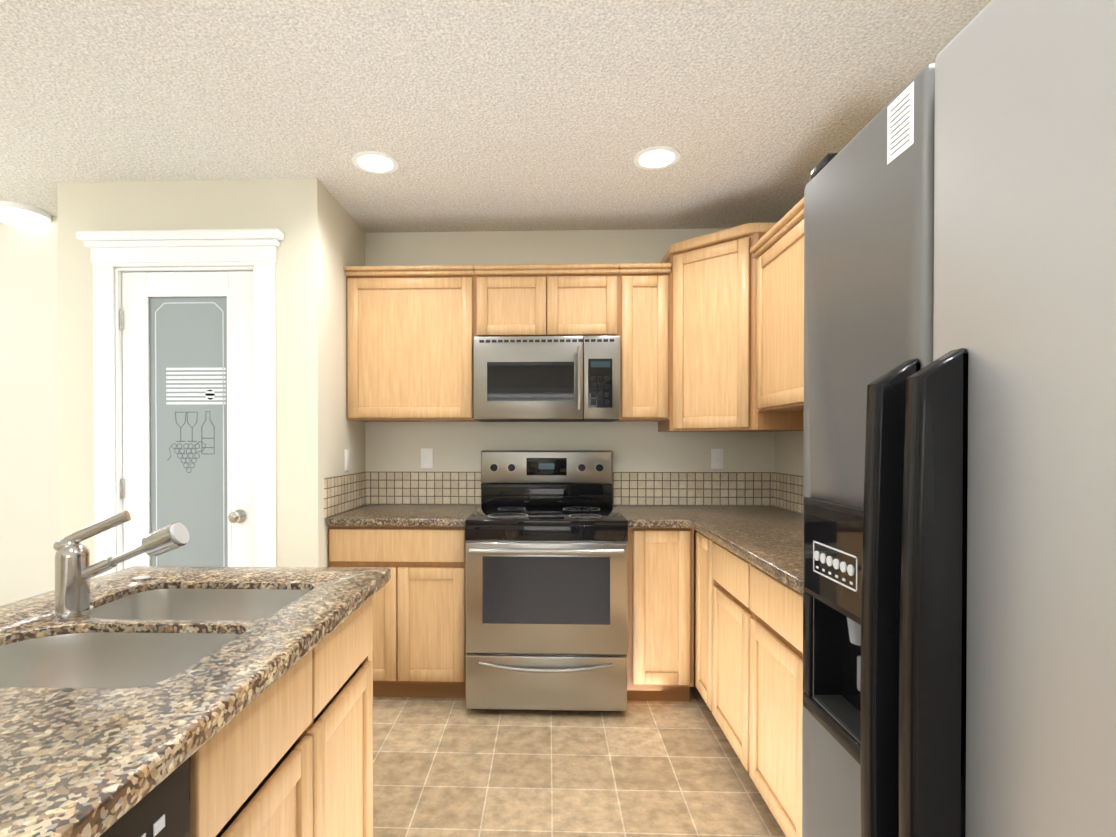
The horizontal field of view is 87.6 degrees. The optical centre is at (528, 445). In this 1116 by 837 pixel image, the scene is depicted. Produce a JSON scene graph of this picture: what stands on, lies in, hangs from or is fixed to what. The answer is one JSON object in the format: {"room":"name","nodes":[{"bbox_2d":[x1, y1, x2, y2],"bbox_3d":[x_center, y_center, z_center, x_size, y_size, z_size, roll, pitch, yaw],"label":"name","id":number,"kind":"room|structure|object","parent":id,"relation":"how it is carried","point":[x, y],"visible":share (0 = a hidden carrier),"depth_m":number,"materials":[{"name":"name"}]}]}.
{"room":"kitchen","nodes":[
{"label":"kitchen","id":0,"kind":"room"},
{"bbox_2d":[0,216,59,605],"bbox_3d":[-3.404,0.003,3.260,2.360,2.515,0.100,0,0,2],"label":"wall","id":1,"kind":"structure","parent":0,"point":[29,457],"depth_m":3.19,"materials":[{"name":"beige paint"}]},
{"bbox_2d":[57,179,296,578],"bbox_3d":[-1.663,0.007,2.811,1.150,2.515,0.120,0,0,2],"label":"wall","id":2,"kind":"structure","parent":0,"point":[189,204],"depth_m":2.75,"materials":[{"name":"beige paint"}]},
{"bbox_2d":[76,228,283,577],"bbox_3d":[-1.622,0.133,2.777,0.959,2.264,0.188,0,0,2],"label":"door frame","id":3,"kind":"structure","parent":2,"relation":"attached to","point":[112,249],"depth_m":2.72,"materials":[{"name":"white wood"}]},
{"bbox_2d":[119,271,253,568],"bbox_3d":[-1.625,0.215,2.753,0.647,2.084,0.113,0,0,2],"label":"pantry door","id":4,"kind":"structure","parent":2,"relation":"in","point":[187,346],"depth_m":2.78,"materials":[{"name":"white wood"}]},
{"bbox_2d":[296,178,365,567],"bbox_3d":[-1.029,0.005,3.085,0.100,2.515,0.710,0,0,2],"label":"wall","id":5,"kind":"structure","parent":0,"point":[330,238],"depth_m":2.76,"materials":[{"name":"beige paint"}]},
{"bbox_2d":[324,472,366,517],"bbox_3d":[-0.974,0.252,3.115,0.008,0.191,0.634,0,0,2],"label":"backsplash","id":6,"kind":"structure","parent":5,"relation":"attached to","point":[343,493],"depth_m":3.06,"materials":[{"name":"beige tile"}]},
{"bbox_2d":[345,449,349,470],"bbox_3d":[-0.974,0.077,3.119,0.006,0.116,0.072,0,0,2],"label":"outlet","id":7,"kind":"object","parent":5,"relation":"attached to","point":[347,459],"visible":1,"depth_m":3.11,"materials":[{"name":"white plastic"}]},
{"bbox_2d":[0,0,991,297],"bbox_3d":[-1.605,-1.275,0.788,6.120,0.080,8.700,0,0,2],"label":"ceiling","id":8,"kind":"structure","parent":0,"point":[512,114],"depth_m":2.08,"materials":[{"name":"white paint"}]},
{"bbox_2d":[0,201,51,228],"bbox_3d":[-2.709,-1.223,3.097,0.260,0.108,0.260,0,0,2],"label":"ceiling light","id":9,"kind":"object","parent":8,"relation":"attached to","point":[20,215],"visible":1,"depth_m":3.04,"materials":[{"name":"white"}]},
{"bbox_2d":[352,151,398,173],"bbox_3d":[-0.676,-1.244,2.559,0.200,0.008,0.200,0,0,2],"label":"recessed light","id":10,"kind":"object","parent":8,"relation":"in","point":[375,162],"visible":1,"depth_m":2.54,"materials":[{"name":"white"}]},
{"bbox_2d":[633,146,680,169],"bbox_3d":[0.554,-1.244,2.518,0.200,0.008,0.200,0,0,2],"label":"recessed light","id":11,"kind":"object","parent":8,"relation":"in","point":[655,157],"visible":1,"depth_m":2.50,"materials":[{"name":"white"}]},
{"bbox_2d":[365,228,774,505],"bbox_3d":[0.239,0.002,3.448,2.610,2.515,0.100,0,0,2],"label":"wall","id":12,"kind":"structure","parent":0,"point":[461,446],"depth_m":3.40,"materials":[{"name":"beige paint"}]},
{"bbox_2d":[344,265,479,421],"bbox_3d":[-0.627,-0.544,3.236,0.689,0.810,0.369,0,0,2],"label":"upper cabinet","id":13,"kind":"object","parent":12,"relation":"attached to","point":[410,332],"visible":0.9,"depth_m":3.08,"materials":[{"name":"brown wood"}]},
{"bbox_2d":[421,448,432,467],"bbox_3d":[-0.602,0.075,3.424,0.072,0.116,0.006,0,0,2],"label":"electrical outlet","id":14,"kind":"object","parent":12,"relation":"attached to","point":[426,457],"visible":1,"depth_m":3.42,"materials":[{"name":"white plastic"}]},
{"bbox_2d":[474,263,619,336],"bbox_3d":[0.098,-0.761,3.211,0.762,0.376,0.369,0,0,2],"label":"upper cabinet","id":15,"kind":"object","parent":12,"relation":"attached to","point":[546,299],"visible":0.98,"depth_m":3.05,"materials":[{"name":"brown wood"}]},
{"bbox_2d":[474,336,619,421],"bbox_3d":[0.097,-0.353,3.181,0.756,0.433,0.434,0,0,2],"label":"microwave","id":16,"kind":"object","parent":15,"relation":"attached to","point":[546,378],"visible":1,"depth_m":3.00,"materials":[{"name":"silver metal"}]},
{"bbox_2d":[366,472,773,504],"bbox_3d":[0.227,0.249,3.396,2.389,0.191,0.008,0,0,2],"label":"tile backsplash","id":17,"kind":"structure","parent":12,"relation":"attached to","point":[693,488],"depth_m":3.38,"materials":[{"name":"beige tile"}]},
{"bbox_2d":[613,263,670,421],"bbox_3d":[0.612,-0.544,3.195,0.265,0.810,0.369,0,0,2],"label":"upper cabinet","id":18,"kind":"object","parent":12,"relation":"attached to","point":[644,311],"visible":0.83,"depth_m":3.04,"materials":[{"name":"brown wood"}]},
{"bbox_2d":[711,449,723,468],"bbox_3d":[1.092,0.075,3.367,0.072,0.116,0.006,0,0,2],"label":"electrical outlet","id":19,"kind":"object","parent":12,"relation":"attached to","point":[717,458],"visible":1,"depth_m":3.37,"materials":[{"name":"white plastic"}]},
{"bbox_2d":[658,223,803,431],"bbox_3d":[1.074,-0.562,3.042,0.670,0.970,0.643,0,0,2],"label":"upper cabinet","id":20,"kind":"object","parent":12,"relation":"attached to","point":[713,291],"visible":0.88,"depth_m":2.86,"materials":[{"name":"brown wood"}]},
{"bbox_2d":[373,681,785,836],"bbox_3d":[-1.605,1.310,0.808,6.120,0.060,8.700,0,0,2],"label":"floor","id":21,"kind":"structure","parent":0,"point":[448,767],"depth_m":2.24,"materials":[{"name":"tile"}]},
{"bbox_2d":[99,756,190,836],"bbox_3d":[-0.779,0.846,0.513,0.690,0.872,0.600,0,0,2],"label":"dishwasher","id":22,"kind":"object","parent":21,"relation":"on","point":[162,808],"visible":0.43,"depth_m":0.73,"materials":[{"name":"black"}]},
{"bbox_2d":[191,597,372,836],"bbox_3d":[-0.800,0.839,1.261,0.700,0.875,0.885,0,0,2],"label":"base cabinet","id":23,"kind":"object","parent":21,"relation":"on","point":[289,753],"visible":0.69,"depth_m":1.18,"materials":[{"name":"brown wood"}]},
{"bbox_2d":[328,526,465,697],"bbox_3d":[-0.632,0.824,3.127,0.687,0.876,0.610,0,0,2],"label":"base cabinet","id":24,"kind":"object","parent":21,"relation":"on","point":[419,621],"visible":0.75,"depth_m":2.83,"materials":[{"name":"brown wood"}]},
{"bbox_2d":[327,504,480,526],"bbox_3d":[-0.627,0.367,3.106,0.679,0.038,0.626,0,0,2],"label":"countertop","id":25,"kind":"structure","parent":24,"relation":"on","point":[411,515],"depth_m":2.91,"materials":[{"name":"stone"}]},
{"bbox_2d":[465,450,627,711],"bbox_3d":[0.090,0.647,3.011,0.756,1.232,0.763,0,0,2],"label":"range","id":26,"kind":"object","parent":21,"relation":"on","point":[546,535],"visible":1,"depth_m":2.69,"materials":[{"name":"silver metal"}]},
{"bbox_2d":[627,527,693,700],"bbox_3d":[0.638,0.824,3.084,0.327,0.876,0.610,0,0,2],"label":"base cabinet","id":27,"kind":"object","parent":21,"relation":"on","point":[660,614],"visible":0.85,"depth_m":2.79,"materials":[{"name":"brown wood"}]},
{"bbox_2d":[694,529,695,680],"bbox_3d":[1.116,0.824,3.068,0.588,0.876,0.610,0,0,2],"label":"base cabinet","id":28,"kind":"object","parent":21,"relation":"on","point":[694,604],"depth_m":2.86,"materials":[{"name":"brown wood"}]},
{"bbox_2d":[613,505,802,594],"bbox_3d":[0.909,0.374,2.237,0.927,0.038,2.261,0,0,2],"label":"countertop","id":29,"kind":"structure","parent":28,"relation":"on","point":[768,540],"depth_m":2.53,"materials":[{"name":"stone"}]},
{"bbox_2d":[695,531,715,710],"bbox_3d":[1.091,0.828,2.624,0.608,0.876,0.280,0,0,2],"label":"base cabinet","id":30,"kind":"object","parent":21,"relation":"on","point":[705,581],"visible":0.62,"depth_m":2.64,"materials":[{"name":"brown wood"}]},
{"bbox_2d":[712,542,753,771],"bbox_3d":[1.079,0.831,2.254,0.608,0.876,0.460,0,0,2],"label":"base cabinet","id":31,"kind":"object","parent":21,"relation":"on","point":[732,613],"visible":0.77,"depth_m":2.23,"materials":[{"name":"brown wood"}]},
{"bbox_2d":[749,565,802,836],"bbox_3d":[1.063,0.834,1.794,0.608,0.876,0.460,0,0,2],"label":"base cabinet","id":32,"kind":"object","parent":21,"relation":"on","point":[776,696],"visible":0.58,"depth_m":1.79,"materials":[{"name":"brown wood"}]},
{"bbox_2d":[802,0,1115,836],"bbox_3d":[0.867,0.387,0.627,0.866,1.788,0.910,0,0,2],"label":"refrigerator","id":33,"kind":"object","parent":21,"relation":"on","point":[960,438],"visible":1,"depth_m":0.65,"materials":[{"name":"silver metal"}]},
{"bbox_2d":[802,63,934,836],"bbox_3d":[0.540,0.349,0.911,0.072,1.669,0.358,0,0,2],"label":"freezer","id":34,"kind":"object","parent":33,"relation":"in","point":[869,207],"depth_m":0.92,"materials":[{"name":"silver metal"}]},
{"bbox_3d":[-0.858,0.852,-0.490,0.700,0.875,1.402,0,0,2],"label":"cabinet","id":35,"kind":"object","parent":21,"relation":"on","visible":0},
{"bbox_2d":[0,566,390,836],"bbox_3d":[-0.843,0.483,0.251,0.780,0.226,2.950,0,0,2],"label":"countertop","id":36,"kind":"structure","parent":35,"relation":"on","point":[123,698],"depth_m":1.08,"materials":[{"name":"stone"}]},
{"bbox_2d":[51,510,189,618],"bbox_3d":[-0.876,0.250,1.246,0.287,0.224,0.072,0,0,2],"label":"faucet","id":37,"kind":"object","parent":36,"relation":"on","point":[75,571],"visible":1,"depth_m":1.23,"materials":[{"name":"silver metal"}]},
{"bbox_2d":[132,575,151,581],"bbox_3d":[-1.040,0.357,1.563,0.044,0.006,0.044,0,0,2],"label":"cover","id":38,"kind":"object","parent":36,"relation":"on","point":[143,578],"visible":0.98,"depth_m":1.55,"materials":[{"name":"silver metal"}]},
{"bbox_2d":[0,589,308,688],"bbox_3d":[-0.784,0.484,1.204,0.462,0.210,0.644,0,0,2],"label":"sink","id":39,"kind":"object","parent":36,"relation":"in","point":[86,656],"depth_m":1.17,"materials":[{"name":"silver metal"}]},
{"bbox_2d":[775,431,803,513],"bbox_3d":[1.365,0.030,-0.146,0.120,2.515,7.010,0,0,2],"label":"wall","id":40,"kind":"structure","parent":0,"point":[788,452],"depth_m":3.16,"materials":[{"name":"beige paint"}]},
{"bbox_2d":[750,197,803,410],"bbox_3d":[1.202,-0.538,2.366,0.369,0.762,0.700,0,0,2],"label":"upper cabinet","id":41,"kind":"object","parent":40,"relation":"attached to","point":[777,249],"visible":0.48,"depth_m":2.43,"materials":[{"name":"brown wood"}]},
{"bbox_2d":[774,472,802,513],"bbox_3d":[1.379,0.258,2.222,0.008,0.191,2.264,0,0,2],"label":"backsplash","id":42,"kind":"structure","parent":40,"relation":"attached to","point":[788,491],"depth_m":3.15,"materials":[{"name":"beige tile"}]}
]}

